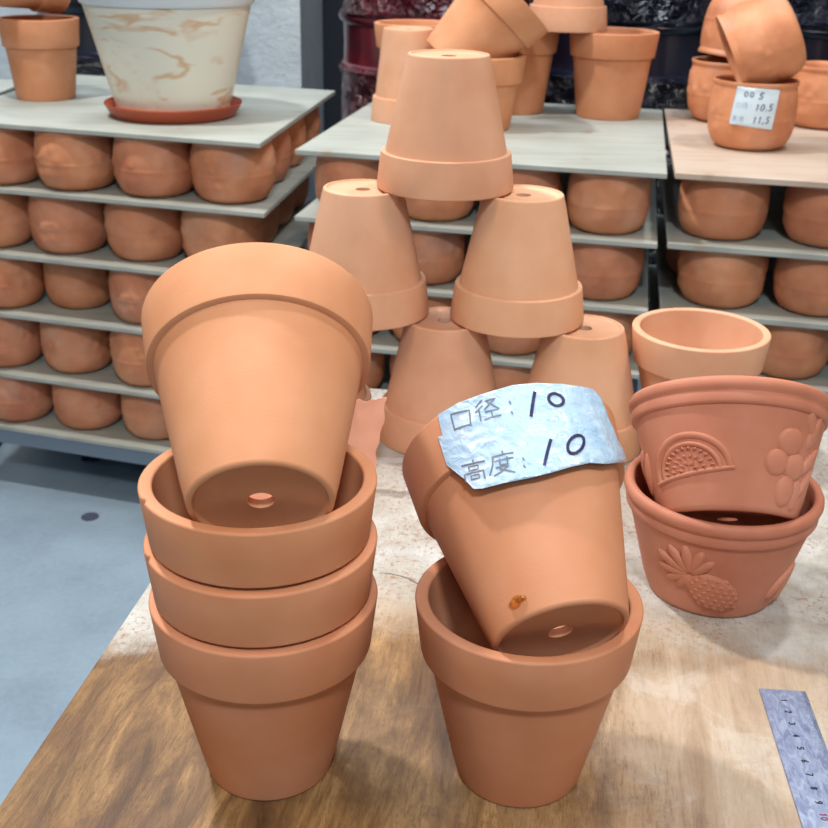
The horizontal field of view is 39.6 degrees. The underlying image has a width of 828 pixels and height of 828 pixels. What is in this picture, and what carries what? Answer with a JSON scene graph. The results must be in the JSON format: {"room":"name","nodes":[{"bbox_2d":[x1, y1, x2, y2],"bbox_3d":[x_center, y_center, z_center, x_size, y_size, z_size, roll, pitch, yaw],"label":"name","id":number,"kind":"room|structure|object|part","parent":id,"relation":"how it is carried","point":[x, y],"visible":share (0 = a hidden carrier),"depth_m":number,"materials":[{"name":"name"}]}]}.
{"room":"pottery shop","nodes":[
{"label":"pottery shop","id":0,"kind":"room"},
{"bbox_2d":[0,0,323,247],"bbox_3d":[-1.605,-1.897,2.660,2.712,3.100,0.640,1,23,0],"label":"wall","id":1,"kind":"structure","parent":0,"point":[283,42],"depth_m":2.76,"materials":[{"name":"white paint"}]},
{"bbox_2d":[0,375,640,804],"bbox_3d":[-0.007,0.328,1.557,6.000,0.050,6.600,1,23,0],"label":"floor","id":2,"kind":"structure","parent":0,"point":[69,583],"depth_m":1.68,"materials":[{"name":"concrete"}]},
{"bbox_2d":[0,79,14,444],"bbox_3d":[-0.935,-0.281,2.103,0.419,0.600,0.370,1,23,0],"label":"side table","id":3,"kind":"object","parent":2,"relation":"on","point":[6,85],"visible":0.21,"depth_m":2.07,"materials":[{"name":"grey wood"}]},
{"bbox_2d":[37,0,105,75],"bbox_3d":[-0.626,-0.683,2.575,0.394,0.975,0.394,1,23,0],"label":"jar","id":4,"kind":"object","parent":2,"relation":"on","point":[88,62],"visible":0.06,"depth_m":2.35,"materials":[{"name":"black ceramic"}]},
{"bbox_2d":[0,429,160,465],"bbox_3d":[-0.441,-0.002,2.104,0.616,0.106,0.522,8,24,15],"label":"stand","id":5,"kind":"object","parent":2,"relation":"on","point":[88,451],"visible":0.08,"depth_m":1.87,"materials":[{"name":"blue"}]},
{"bbox_2d":[0,406,170,453],"bbox_3d":[-0.437,-0.054,2.080,0.625,0.007,0.530,8,24,15],"label":"plywood board","id":6,"kind":"object","parent":5,"relation":"on","point":[117,435],"visible":0.07,"depth_m":1.87,"materials":[{"name":"grey wood"}]},
{"bbox_2d":[0,377,53,421],"bbox_3d":[-0.658,-0.042,1.924,0.114,0.088,0.114,6,24,11],"label":"clay pot","id":7,"kind":"object","parent":6,"relation":"on","point":[20,400],"visible":0.67,"depth_m":1.88,"materials":[{"name":"orange ceramic"}]},
{"bbox_2d":[52,384,121,429],"bbox_3d":[-0.537,-0.030,1.901,0.119,0.088,0.120,22,31,39],"label":"clay pot","id":8,"kind":"object","parent":6,"relation":"on","point":[77,408],"visible":0.67,"depth_m":1.85,"materials":[{"name":"orange ceramic"}]},
{"bbox_2d":[121,394,168,439],"bbox_3d":[-0.416,-0.014,1.870,0.121,0.088,0.120,-16,29,-34],"label":"clay pot","id":9,"kind":"object","parent":6,"relation":"on","point":[143,417],"visible":0.38,"depth_m":1.82,"materials":[{"name":"orange ceramic"}]},
{"bbox_2d":[0,351,159,398],"bbox_3d":[-0.438,-0.141,2.044,0.625,0.007,0.530,8,24,15],"label":"plywood board","id":10,"kind":"object","parent":9,"relation":"on","point":[106,379],"visible":0.07,"depth_m":1.84,"materials":[{"name":"grey wood"}]},
{"bbox_2d":[0,317,42,366],"bbox_3d":[-0.666,-0.135,1.888,0.118,0.096,0.116,4,23,6],"label":"clay pot","id":11,"kind":"object","parent":10,"relation":"on","point":[20,340],"visible":0.65,"depth_m":1.85,"materials":[{"name":"orange ceramic"}]},
{"bbox_2d":[40,322,111,373],"bbox_3d":[-0.545,-0.124,1.868,0.119,0.096,0.119,22,31,40],"label":"clay pot","id":12,"kind":"object","parent":10,"relation":"on","point":[67,349],"visible":0.63,"depth_m":1.82,"materials":[{"name":"orange ceramic"}]},
{"bbox_2d":[109,331,150,386],"bbox_3d":[-0.421,-0.102,1.823,0.115,0.096,0.115,9,24,17],"label":"clay pot","id":13,"kind":"object","parent":10,"relation":"on","point":[126,349],"visible":0.37,"depth_m":1.78,"materials":[{"name":"orange ceramic"}]},
{"bbox_2d":[0,248,308,334],"bbox_3d":[-0.439,-0.236,2.004,0.625,0.007,0.530,8,24,15],"label":"plywood board","id":14,"kind":"object","parent":13,"relation":"on","point":[103,317],"visible":0.07,"depth_m":1.80,"materials":[{"name":"grey wood"}]},
{"bbox_2d":[0,258,45,307],"bbox_3d":[-0.649,-0.223,1.841,0.119,0.090,0.117,-11,26,-26],"label":"clay pot","id":15,"kind":"object","parent":14,"relation":"on","point":[22,283],"visible":0.75,"depth_m":1.80,"materials":[{"name":"orange ceramic"}]},
{"bbox_2d":[43,263,110,308],"bbox_3d":[-0.535,-0.222,1.843,0.114,0.090,0.115,12,26,24],"label":"clay pot","id":16,"kind":"object","parent":14,"relation":"on","point":[67,286],"visible":0.63,"depth_m":1.80,"materials":[{"name":"orange ceramic"}]},
{"bbox_2d":[108,270,159,323],"bbox_3d":[-0.414,-0.194,1.784,0.114,0.090,0.114,-12,27,-28],"label":"clay pot","id":17,"kind":"object","parent":14,"relation":"on","point":[129,291],"visible":0.34,"depth_m":1.73,"materials":[{"name":"orange ceramic"}]},
{"bbox_2d":[0,197,316,275],"bbox_3d":[-0.431,-0.325,1.964,0.625,0.007,0.530,8,24,15],"label":"plywood board","id":18,"kind":"object","parent":17,"relation":"on","point":[294,233],"visible":0.07,"depth_m":1.76,"materials":[{"name":"grey wood"}]},
{"bbox_2d":[0,193,31,247],"bbox_3d":[-0.657,-0.316,1.805,0.120,0.094,0.120,13,26,25],"label":"clay pot","id":19,"kind":"object","parent":18,"relation":"on","point":[15,229],"visible":0.62,"depth_m":1.77,"materials":[{"name":"orange ceramic"}]},
{"bbox_2d":[27,196,106,253],"bbox_3d":[-0.534,-0.303,1.783,0.120,0.094,0.120,-19,30,-39],"label":"clay pot","id":20,"kind":"object","parent":18,"relation":"on","point":[59,226],"visible":0.76,"depth_m":1.74,"materials":[{"name":"orange ceramic"}]},
{"bbox_2d":[104,203,182,260],"bbox_3d":[-0.407,-0.288,1.754,0.120,0.094,0.122,8,24,15],"label":"clay pot","id":21,"kind":"object","parent":18,"relation":"on","point":[134,233],"visible":0.7,"depth_m":1.71,"materials":[{"name":"orange ceramic"}]},
{"bbox_2d":[180,210,263,256],"bbox_3d":[-0.286,-0.272,1.723,0.121,0.094,0.120,15,27,29],"label":"clay pot","id":22,"kind":"object","parent":18,"relation":"on","point":[201,231],"visible":0.37,"depth_m":1.67,"materials":[{"name":"orange ceramic"}]},
{"bbox_2d":[0,155,316,217],"bbox_3d":[-0.432,-0.418,1.925,0.625,0.007,0.530,8,24,15],"label":"plywood board","id":23,"kind":"object","parent":22,"relation":"on","point":[112,193],"visible":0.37,"depth_m":1.69,"materials":[{"name":"grey wood"}]},
{"bbox_2d":[0,128,38,184],"bbox_3d":[-0.628,-0.402,1.757,0.125,0.089,0.124,16,28,31],"label":"clay pot","id":24,"kind":"object","parent":23,"relation":"on","point":[17,161],"visible":0.59,"depth_m":1.72,"materials":[{"name":"orange ceramic"}]},
{"bbox_2d":[0,74,334,147],"bbox_3d":[-0.433,-0.507,1.887,0.625,0.007,0.530,8,24,15],"label":"plywood board","id":25,"kind":"object","parent":24,"relation":"on","point":[264,112],"visible":0.66,"depth_m":1.75,"materials":[{"name":"grey wood"}]},
{"bbox_2d":[0,14,78,101],"bbox_3d":[-0.610,-0.585,1.890,0.128,0.127,0.128,1,23,0],"label":"terracotta pot","id":26,"kind":"object","parent":25,"relation":"on","point":[41,49],"visible":1,"depth_m":1.85,"materials":[{"name":"orange ceramic"}]},
{"bbox_2d":[0,0,70,12],"bbox_3d":[-0.628,-0.700,1.819,0.132,0.131,0.128,-19,31,-37],"label":"terracotta pot","id":27,"kind":"object","parent":26,"relation":"on","point":[56,6],"visible":1,"depth_m":1.83,"materials":[{"name":"orange ceramic"}]},
{"bbox_2d":[104,96,241,124],"bbox_3d":[-0.370,-0.472,1.773,0.209,0.022,0.209,1,23,0],"label":"saucer","id":28,"kind":"object","parent":25,"relation":"on","point":[216,114],"visible":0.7,"depth_m":1.70,"materials":[{"name":"orange ceramic"}]},
{"bbox_2d":[78,0,254,110],"bbox_3d":[-0.368,-0.561,1.735,0.264,0.203,0.264,1,23,0],"label":"pot","id":29,"kind":"object","parent":28,"relation":"on","point":[155,55],"visible":0.86,"depth_m":1.66,"materials":[{"name":"beige ceramic"}]},
{"bbox_2d":[33,131,114,190],"bbox_3d":[-0.508,-0.388,1.731,0.122,0.089,0.121,0,23,-2],"label":"clay pot","id":30,"kind":"object","parent":23,"relation":"on","point":[64,161],"visible":0.83,"depth_m":1.68,"materials":[{"name":"orange ceramic"}]},
{"bbox_2d":[112,137,193,197],"bbox_3d":[-0.382,-0.372,1.700,0.121,0.089,0.121,2,23,3],"label":"clay pot","id":31,"kind":"object","parent":23,"relation":"on","point":[142,167],"visible":0.74,"depth_m":1.65,"materials":[{"name":"orange ceramic"}]},
{"bbox_2d":[189,139,275,203],"bbox_3d":[-0.263,-0.359,1.674,0.121,0.089,0.121,-16,29,-35],"label":"clay pot","id":32,"kind":"object","parent":23,"relation":"on","point":[220,173],"visible":0.85,"depth_m":1.63,"materials":[{"name":"orange ceramic"}]},
{"bbox_2d":[272,128,291,181],"bbox_3d":[-0.250,-0.408,1.790,0.115,0.089,0.115,11,25,21],"label":"clay pot","id":33,"kind":"object","parent":23,"relation":"on","point":[281,143],"visible":0.17,"depth_m":1.76,"materials":[{"name":"orange ceramic"}]},
{"bbox_2d":[288,117,305,166],"bbox_3d":[-0.236,-0.458,1.905,0.115,0.089,0.115,-1,23,-4],"label":"clay pot","id":34,"kind":"object","parent":23,"relation":"on","point":[297,131],"visible":0.09,"depth_m":1.88,"materials":[{"name":"ceramic"}]},
{"bbox_2d":[304,107,320,142],"bbox_3d":[-0.223,-0.507,2.021,0.118,0.089,0.118,14,26,27],"label":"clay pot","id":35,"kind":"object","parent":23,"relation":"on","point":[312,119],"visible":0.1,"depth_m":1.99,"materials":[{"name":"ceramic"}]},
{"bbox_2d":[263,203,279,242],"bbox_3d":[-0.274,-0.322,1.839,0.118,0.094,0.117,-3,24,-9],"label":"clay pot","id":36,"kind":"object","parent":18,"relation":"on","point":[271,221],"visible":0.19,"depth_m":1.82,"materials":[{"name":"ceramic"}]},
{"bbox_2d":[279,189,294,224],"bbox_3d":[-0.260,-0.372,1.954,0.119,0.094,0.118,13,26,25],"label":"clay pot","id":37,"kind":"object","parent":18,"relation":"on","point":[287,205],"visible":0.21,"depth_m":1.93,"materials":[{"name":"ceramic"}]},
{"bbox_2d":[294,176,308,207],"bbox_3d":[-0.247,-0.421,2.070,0.116,0.094,0.115,9,25,18],"label":"clay pot","id":38,"kind":"object","parent":18,"relation":"on","point":[301,191],"visible":0.12,"depth_m":2.05,"materials":[{"name":"ceramic"}]},
{"bbox_3d":[-0.571,0.041,2.031,0.030,0.080,0.030,1,23,0],"label":"leg","id":39,"kind":"part","parent":5,"relation":"part of","materials":[{"name":"metal"}]},
{"bbox_2d":[81,512,98,520],"bbox_3d":[-0.520,0.165,1.845,0.028,0.001,0.028,1,23,0],"label":"disc","id":40,"kind":"object","parent":2,"relation":"on","point":[90,516],"visible":1,"depth_m":1.84,"materials":[{"name":"blue"}]},
{"bbox_2d":[0,388,827,827],"bbox_3d":[0.252,0.369,0.779,0.860,0.500,0.705,4,24,7],"label":"wooden table","id":41,"kind":"object","parent":2,"relation":"on","point":[686,739],"visible":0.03,"depth_m":0.60,"materials":[{"name":"brown wood"}]},
{"bbox_2d":[149,574,377,800],"bbox_3d":[-0.072,0.129,0.563,0.107,0.100,0.107,4,24,7],"label":"terracotta pot","id":42,"kind":"object","parent":41,"relation":"on","point":[267,723],"visible":0.7,"depth_m":0.52,"materials":[{"name":"orange ceramic"}]},
{"bbox_2d":[143,520,376,648],"bbox_3d":[-0.071,0.101,0.551,0.107,0.100,0.107,-9,25,-23],"label":"terracotta pot","id":43,"kind":"object","parent":42,"relation":"on","point":[292,615],"visible":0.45,"depth_m":0.49,"materials":[{"name":"orange ceramic"}]},
{"bbox_2d":[137,444,376,589],"bbox_3d":[-0.071,0.074,0.539,0.107,0.100,0.107,-10,26,-25],"label":"terracotta pot","id":44,"kind":"object","parent":43,"relation":"on","point":[289,555],"visible":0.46,"depth_m":0.49,"materials":[{"name":"orange ceramic"}]},
{"bbox_2d":[141,242,372,527],"bbox_3d":[-0.064,-0.014,0.512,0.106,0.122,0.128,-5,24,-14],"label":"terracotta pot","id":45,"kind":"object","parent":44,"relation":"on","point":[257,355],"visible":0.96,"depth_m":0.48,"materials":[{"name":"orange ceramic"}]},
{"bbox_2d":[357,384,371,401],"bbox_3d":[-0.086,-0.038,0.948,0.107,0.100,0.107,14,26,27],"label":"terracotta pot","id":46,"kind":"object","parent":41,"relation":"on","point":[365,393],"visible":0.04,"depth_m":0.95,"materials":[{"name":"ceramic"}]},
{"bbox_2d":[348,397,386,468],"bbox_3d":[-0.046,0.020,0.854,0.051,0.068,0.016,1,23,0],"label":"paper","id":47,"kind":"object","parent":41,"relation":"on","point":[368,417],"visible":0.34,"depth_m":0.85,"materials":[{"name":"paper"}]},
{"bbox_2d":[380,307,496,453],"bbox_3d":[0.024,-0.030,0.936,0.110,0.100,0.110,-2,24,-8],"label":"terracotta pot","id":48,"kind":"object","parent":41,"relation":"on","point":[440,363],"visible":0.66,"depth_m":0.90,"materials":[{"name":"orange ceramic"}]},
{"bbox_2d":[309,179,428,330],"bbox_3d":[-0.041,-0.130,0.912,0.107,0.100,0.107,17,28,32],"label":"terracotta pot","id":49,"kind":"object","parent":48,"relation":"on","point":[360,227],"visible":0.67,"depth_m":0.88,"materials":[{"name":"orange ceramic"}]},
{"bbox_2d":[377,49,513,201],"bbox_3d":[0.025,-0.224,0.880,0.107,0.100,0.107,22,31,39],"label":"terracotta pot","id":50,"kind":"object","parent":49,"relation":"on","point":[446,139],"visible":1,"depth_m":0.85,"materials":[{"name":"orange ceramic"}]},
{"bbox_2d":[450,185,583,337],"bbox_3d":[0.083,-0.124,0.904,0.107,0.100,0.107,-17,29,-35],"label":"terracotta pot","id":51,"kind":"object","parent":48,"relation":"on","point":[518,277],"visible":0.96,"depth_m":0.87,"materials":[{"name":"orange ceramic"}]},
{"bbox_2d":[415,557,643,807],"bbox_3d":[0.053,0.132,0.562,0.107,0.100,0.107,4,24,7],"label":"terracotta pot","id":52,"kind":"object","parent":41,"relation":"on","point":[522,730],"visible":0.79,"depth_m":0.53,"materials":[{"name":"orange ceramic"}]},
{"bbox_2d":[402,383,628,656],"bbox_3d":[0.050,0.046,0.537,0.106,0.124,0.128,-1,23,-5],"label":"terracotta pot","id":53,"kind":"object","parent":52,"relation":"on","point":[517,487],"visible":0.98,"depth_m":0.51,"materials":[{"name":"ceramic"}]},
{"bbox_2d":[527,314,640,463],"bbox_3d":[0.134,-0.023,0.926,0.107,0.100,0.107,19,29,35],"label":"terracotta pot","id":54,"kind":"object","parent":41,"relation":"on","point":[595,356],"visible":0.48,"depth_m":0.89,"materials":[{"name":"orange ceramic"}]},
{"bbox_2d":[632,308,770,388],"bbox_3d":[0.225,-0.021,0.925,0.107,0.100,0.107,17,28,32],"label":"terracotta pot","id":55,"kind":"object","parent":41,"relation":"on","point":[669,344],"visible":0.51,"depth_m":0.91,"materials":[{"name":"orange ceramic"}]},
{"bbox_2d":[624,455,824,617],"bbox_3d":[0.192,0.076,0.729,0.121,0.074,0.121,1,23,0],"label":"pot","id":56,"kind":"object","parent":41,"relation":"on","point":[696,566],"visible":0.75,"depth_m":0.69,"materials":[{"name":"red ceramic"}]},
{"bbox_2d":[628,375,827,525],"bbox_3d":[0.197,0.019,0.710,0.118,0.118,0.123,-6,24,-16],"label":"pot","id":57,"kind":"object","parent":56,"relation":"on","point":[740,450],"visible":0.96,"depth_m":0.66,"materials":[{"name":"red ceramic"}]},
{"bbox_2d":[759,688,827,827],"bbox_3d":[0.199,0.185,0.571,0.025,0.001,0.155,3,23,4],"label":"ruler","id":58,"kind":"object","parent":41,"relation":"on","point":[803,752],"visible":1,"depth_m":0.59,"materials":[{"name":"silver metal"}]},
{"bbox_2d":[338,0,531,119],"bbox_3d":[0.042,-0.586,2.382,0.394,0.975,0.394,1,23,0],"label":"barrel","id":59,"kind":"object","parent":2,"relation":"on","point":[359,66],"visible":0.23,"depth_m":2.20,"materials":[{"name":"ceramic"}]},
{"bbox_2d":[544,0,717,311],"bbox_3d":[0.437,-0.578,2.382,0.394,0.975,0.394,1,23,0],"label":"barrel","id":60,"kind":"object","parent":2,"relation":"on","point":[679,23],"visible":0.18,"depth_m":2.15,"materials":[{"name":"black ceramic"}]},
{"bbox_2d":[632,379,637,393],"bbox_3d":[0.122,0.014,1.925,0.480,0.238,0.560,5,24,10],"label":"stand","id":61,"kind":"object","parent":2,"relation":"on","point":[634,381],"visible":0.02,"depth_m":1.77,"materials":[{"name":"blue"}]},
{"bbox_2d":[377,354,390,389],"bbox_3d":[0.113,-0.100,1.879,0.488,0.007,0.568,5,24,10],"label":"plywood board","id":62,"kind":"object","parent":61,"relation":"on","point":[384,384],"visible":0.02,"depth_m":1.76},
{"bbox_2d":[365,352,384,388],"bbox_3d":[-0.097,-0.077,1.704,0.112,0.083,0.113,15,27,28],"label":"clay pot","id":63,"kind":"object","parent":62,"relation":"on","point":[377,360],"visible":0.16,"depth_m":1.68,"materials":[{"name":"ceramic"}]},
{"bbox_2d":[389,354,395,373],"bbox_3d":[0.021,-0.065,1.680,0.110,0.083,0.110,19,29,36],"label":"clay pot","id":64,"kind":"object","parent":62,"relation":"on","point":[392,357],"visible":0.04,"depth_m":1.66,"materials":[{"name":"ceramic"}]},
{"bbox_2d":[492,364,530,389],"bbox_3d":[0.137,-0.052,1.657,0.110,0.083,0.110,6,24,12],"label":"clay pot","id":65,"kind":"object","parent":62,"relation":"on","point":[505,376],"visible":0.1,"depth_m":1.60,"materials":[{"name":"orange ceramic"}]},
{"bbox_3d":[0.249,-0.039,1.632,0.113,0.083,0.112,21,30,38],"label":"terracotta bowl","id":66,"kind":"object","parent":62,"relation":"on","visible":0},
{"bbox_2d":[371,315,638,378],"bbox_3d":[0.117,-0.182,1.843,0.488,0.007,0.568,5,24,10],"label":"plywood board","id":67,"kind":"object","parent":66,"relation":"on","point":[383,341],"visible":0.16,"depth_m":1.61,"materials":[{"name":"grey wood"}]},
{"bbox_2d":[392,296,451,338],"bbox_3d":[0.020,-0.147,1.645,0.112,0.083,0.113,16,27,30],"label":"clay pot","id":68,"kind":"object","parent":67,"relation":"on","point":[432,301],"visible":0.02,"depth_m":1.59,"materials":[{"name":"ceramic"}]},
{"bbox_2d":[487,335,540,354],"bbox_3d":[0.139,-0.134,1.620,0.110,0.083,0.110,8,24,16],"label":"clay pot","id":69,"kind":"object","parent":67,"relation":"on","point":[502,345],"visible":0.25,"depth_m":1.58,"materials":[{"name":"orange ceramic"}]},
{"bbox_2d":[584,310,637,353],"bbox_3d":[0.254,-0.122,1.596,0.110,0.083,0.110,17,28,33],"label":"clay pot","id":70,"kind":"object","parent":67,"relation":"on","point":[626,320],"visible":0.08,"depth_m":1.54,"materials":[{"name":"ceramic"}]},
{"bbox_2d":[427,234,647,314],"bbox_3d":[0.122,-0.264,1.806,0.488,0.007,0.568,5,24,10],"label":"plywood board","id":71,"kind":"object","parent":70,"relation":"on","point":[636,303],"visible":0.14,"depth_m":1.56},
{"bbox_2d":[308,222,314,249],"bbox_3d":[-0.095,-0.243,1.634,0.113,0.083,0.112,-18,30,-37],"label":"clay pot","id":72,"kind":"object","parent":71,"relation":"on","point":[311,224],"visible":0.05,"depth_m":1.61,"materials":[{"name":"ceramic"}]},
{"bbox_2d":[412,230,465,284],"bbox_3d":[0.018,-0.231,1.610,0.112,0.083,0.113,11,25,22],"label":"clay pot","id":73,"kind":"object","parent":71,"relation":"on","point":[441,255],"visible":0.4,"depth_m":1.56,"materials":[{"name":"orange ceramic"}]},
{"bbox_2d":[572,242,643,299],"bbox_3d":[0.254,-0.204,1.561,0.113,0.083,0.112,5,24,9],"label":"clay pot","id":74,"kind":"object","parent":71,"relation":"on","point":[604,272],"visible":0.56,"depth_m":1.52,"materials":[{"name":"orange ceramic"}]},
{"bbox_2d":[294,172,657,248],"bbox_3d":[0.127,-0.346,1.770,0.488,0.007,0.568,5,24,10],"label":"plywood board","id":75,"kind":"object","parent":74,"relation":"on","point":[645,236],"visible":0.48,"depth_m":1.54,"materials":[{"name":"grey wood"}]},
{"bbox_2d":[315,156,378,201],"bbox_3d":[-0.083,-0.325,1.596,0.113,0.083,0.112,12,26,24],"label":"clay pot","id":76,"kind":"object","parent":75,"relation":"on","point":[328,169],"visible":0.27,"depth_m":1.54,"materials":[{"name":"orange ceramic"}]},
{"bbox_2d":[405,198,473,220],"bbox_3d":[0.031,-0.312,1.572,0.110,0.083,0.110,20,29,36],"label":"clay pot","id":77,"kind":"object","parent":75,"relation":"on","point":[424,210],"visible":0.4,"depth_m":1.54,"materials":[{"name":"orange ceramic"}]},
{"bbox_2d":[480,169,562,201],"bbox_3d":[0.143,-0.300,1.549,0.110,0.083,0.110,-10,26,-24],"label":"clay pot","id":78,"kind":"object","parent":75,"relation":"on","point":[549,179],"visible":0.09,"depth_m":1.49,"materials":[{"name":"orange ceramic"}]},
{"bbox_2d":[566,173,650,234],"bbox_3d":[0.257,-0.287,1.525,0.110,0.083,0.110,7,24,14],"label":"clay pot","id":79,"kind":"object","parent":75,"relation":"on","point":[599,204],"visible":0.83,"depth_m":1.48,"materials":[{"name":"orange ceramic"}]},
{"bbox_2d":[295,102,666,178],"bbox_3d":[0.131,-0.429,1.734,0.488,0.007,0.568,5,24,10],"label":"plywood board","id":80,"kind":"object","parent":79,"relation":"on","point":[554,139],"visible":0.66,"depth_m":1.61,"materials":[{"name":"grey wood"}]},
{"bbox_2d":[371,26,433,123],"bbox_3d":[-0.009,-0.517,1.754,0.113,0.135,0.113,1,23,0],"label":"terracotta pot","id":81,"kind":"object","parent":80,"relation":"on","point":[397,41],"visible":0.6,"depth_m":1.72,"materials":[{"name":"orange ceramic"}]},
{"bbox_2d":[374,19,439,50],"bbox_3d":[0.004,-0.574,1.889,0.140,0.131,0.140,-19,31,-39],"label":"terracotta pot","id":82,"kind":"object","parent":80,"relation":"on","point":[379,25],"visible":0.19,"depth_m":1.91,"materials":[{"name":"orange ceramic"}]},
{"bbox_2d":[491,53,525,130],"bbox_3d":[0.093,-0.478,1.704,0.140,0.106,0.140,22,31,39],"label":"terracotta pot","id":83,"kind":"object","parent":80,"relation":"on","point":[508,72],"visible":0.23,"depth_m":1.66,"materials":[{"name":"orange ceramic"}]},
{"bbox_2d":[426,0,547,58],"bbox_3d":[0.107,-0.565,1.674,0.175,0.176,0.140,4,23,6],"label":"terracotta pot","id":84,"kind":"object","parent":83,"relation":"on","point":[499,29],"visible":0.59,"depth_m":1.62,"materials":[{"name":"orange ceramic"}]},
{"bbox_2d":[512,32,559,114],"bbox_3d":[0.162,-0.557,1.859,0.140,0.131,0.140,3,23,5],"label":"terracotta pot","id":85,"kind":"object","parent":80,"relation":"on","point":[531,93],"visible":0.35,"depth_m":1.82,"materials":[{"name":"orange ceramic"}]},
{"bbox_2d":[569,27,659,120],"bbox_3d":[0.312,-0.539,1.825,0.140,0.131,0.140,22,31,39],"label":"terracotta pot","id":86,"kind":"object","parent":80,"relation":"on","point":[611,66],"visible":0.92,"depth_m":1.78,"materials":[{"name":"orange ceramic"}]},
{"bbox_2d":[530,0,606,32],"bbox_3d":[0.239,-0.655,1.772,0.125,0.120,0.125,1,23,0],"label":"terracotta pot","id":87,"kind":"object","parent":86,"relation":"on","point":[560,16],"visible":0.8,"depth_m":1.74,"materials":[{"name":"orange ceramic"}]},
{"bbox_2d":[788,0,827,60],"bbox_3d":[0.844,-0.553,2.346,0.394,0.975,0.394,1,23,0],"label":"jar","id":88,"kind":"object","parent":2,"relation":"on","point":[811,15],"visible":0.06,"depth_m":2.12,"materials":[{"name":"black ceramic"}]},
{"bbox_3d":[0.605,0.024,1.813,0.559,0.328,0.638,1,23,0],"label":"stand","id":89,"kind":"object","parent":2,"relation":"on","visible":0},
{"bbox_2d":[648,264,827,394],"bbox_3d":[0.608,-0.130,1.747,0.490,0.008,0.576,5,24,9],"label":"plywood board","id":90,"kind":"object","parent":89,"relation":"on","point":[819,381],"visible":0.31,"depth_m":1.57,"materials":[{"name":"grey wood"}]},
{"bbox_2d":[761,324,827,378],"bbox_3d":[0.505,-0.099,1.556,0.116,0.083,0.115,-5,24,-14],"label":"clay pot","id":91,"kind":"object","parent":90,"relation":"on","point":[793,352],"visible":0.56,"depth_m":1.51,"materials":[{"name":"orange ceramic"}]},
{"bbox_3d":[0.387,-0.112,1.581,0.112,0.083,0.113,-8,25,-20],"label":"terracotta bowl","id":92,"kind":"object","parent":90,"relation":"on","visible":0},
{"bbox_2d":[655,215,827,329],"bbox_3d":[0.610,-0.212,1.711,0.490,0.008,0.576,5,24,9],"label":"plywood board","id":93,"kind":"object","parent":92,"relation":"on","point":[765,310],"visible":0.12,"depth_m":1.54,"materials":[{"name":"grey wood"}]},
{"bbox_2d":[665,242,679,274],"bbox_3d":[0.418,-0.242,1.656,0.110,0.083,0.109,10,25,19],"label":"clay pot","id":94,"kind":"object","parent":93,"relation":"on","point":[671,255],"visible":0.1,"depth_m":1.64,"materials":[{"name":"ceramic"}]},
{"bbox_2d":[677,250,768,307],"bbox_3d":[0.412,-0.193,1.541,0.118,0.083,0.116,15,27,29],"label":"clay pot","id":95,"kind":"object","parent":93,"relation":"on","point":[710,279],"visible":0.66,"depth_m":1.50,"materials":[{"name":"orange ceramic"}]},
{"bbox_2d":[660,163,827,260],"bbox_3d":[0.612,-0.295,1.676,0.490,0.008,0.576,5,24,9],"label":"plywood board","id":96,"kind":"object","parent":95,"relation":"on","point":[772,240],"visible":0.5,"depth_m":1.50,"materials":[{"name":"grey wood"}]},
{"bbox_2d":[678,179,769,239],"bbox_3d":[0.406,-0.277,1.510,0.116,0.083,0.116,10,25,19],"label":"clay pot","id":97,"kind":"object","parent":96,"relation":"on","point":[714,210],"visible":0.77,"depth_m":1.47,"materials":[{"name":"orange ceramic"}]},
{"bbox_2d":[664,109,827,188],"bbox_3d":[0.613,-0.378,1.640,0.490,0.008,0.576,5,24,9],"label":"plywood board","id":98,"kind":"object","parent":97,"relation":"on","point":[802,161],"visible":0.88,"depth_m":1.54,"materials":[{"name":"brown wood"}]},
{"bbox_2d":[687,56,732,120],"bbox_3d":[0.494,-0.513,1.821,0.124,0.092,0.124,1,23,0],"label":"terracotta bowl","id":99,"kind":"object","parent":98,"relation":"on","point":[703,69],"visible":0.38,"depth_m":1.79,"materials":[{"name":"orange ceramic"}]},
{"bbox_2d":[698,0,744,56],"bbox_3d":[0.508,-0.599,1.789,0.122,0.105,0.123,13,26,26],"label":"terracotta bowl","id":100,"kind":"object","parent":99,"relation":"on","point":[710,42],"visible":0.29,"depth_m":1.76,"materials":[{"name":"orange ceramic"}]},
{"bbox_2d":[707,74,799,150],"bbox_3d":[0.472,-0.420,1.605,0.124,0.092,0.122,-14,28,-31],"label":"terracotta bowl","id":101,"kind":"object","parent":98,"relation":"on","point":[741,116],"visible":0.97,"depth_m":1.56,"materials":[{"name":"orange ceramic"}]},
{"bbox_2d":[716,0,805,83],"bbox_3d":[0.472,-0.502,1.570,0.125,0.135,0.122,4,24,8],"label":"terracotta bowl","id":102,"kind":"object","parent":101,"relation":"on","point":[762,40],"visible":0.91,"depth_m":1.52,"materials":[{"name":"orange ceramic"}]},
{"bbox_2d":[792,61,827,129],"bbox_3d":[0.638,-0.493,1.782,0.123,0.092,0.122,15,27,30],"label":"clay pot","id":103,"kind":"object","parent":98,"relation":"on","point":[812,109],"visible":0.67,"depth_m":1.74,"materials":[{"name":"orange ceramic"}]},
{"bbox_2d":[782,186,827,247],"bbox_3d":[0.537,-0.263,1.482,0.120,0.083,0.120,12,25,23],"label":"clay pot","id":104,"kind":"object","parent":96,"relation":"on","point":[805,210],"visible":0.76,"depth_m":1.45,"materials":[{"name":"orange ceramic"}]},
{"bbox_2d":[773,257,827,316],"bbox_3d":[0.532,-0.179,1.515,0.116,0.083,0.114,10,25,19],"label":"clay pot","id":105,"kind":"object","parent":93,"relation":"on","point":[800,286],"visible":0.8,"depth_m":1.48,"materials":[{"name":"orange ceramic"}]},
{"bbox_2d":[322,0,343,131],"bbox_3d":[0.050,-2.405,3.918,6.000,3.100,0.100,1,23,0],"label":"wall","id":106,"kind":"structure","parent":0,"point":[333,29],"depth_m":4.33,"materials":[{"name":"grey paint"}]}
]}

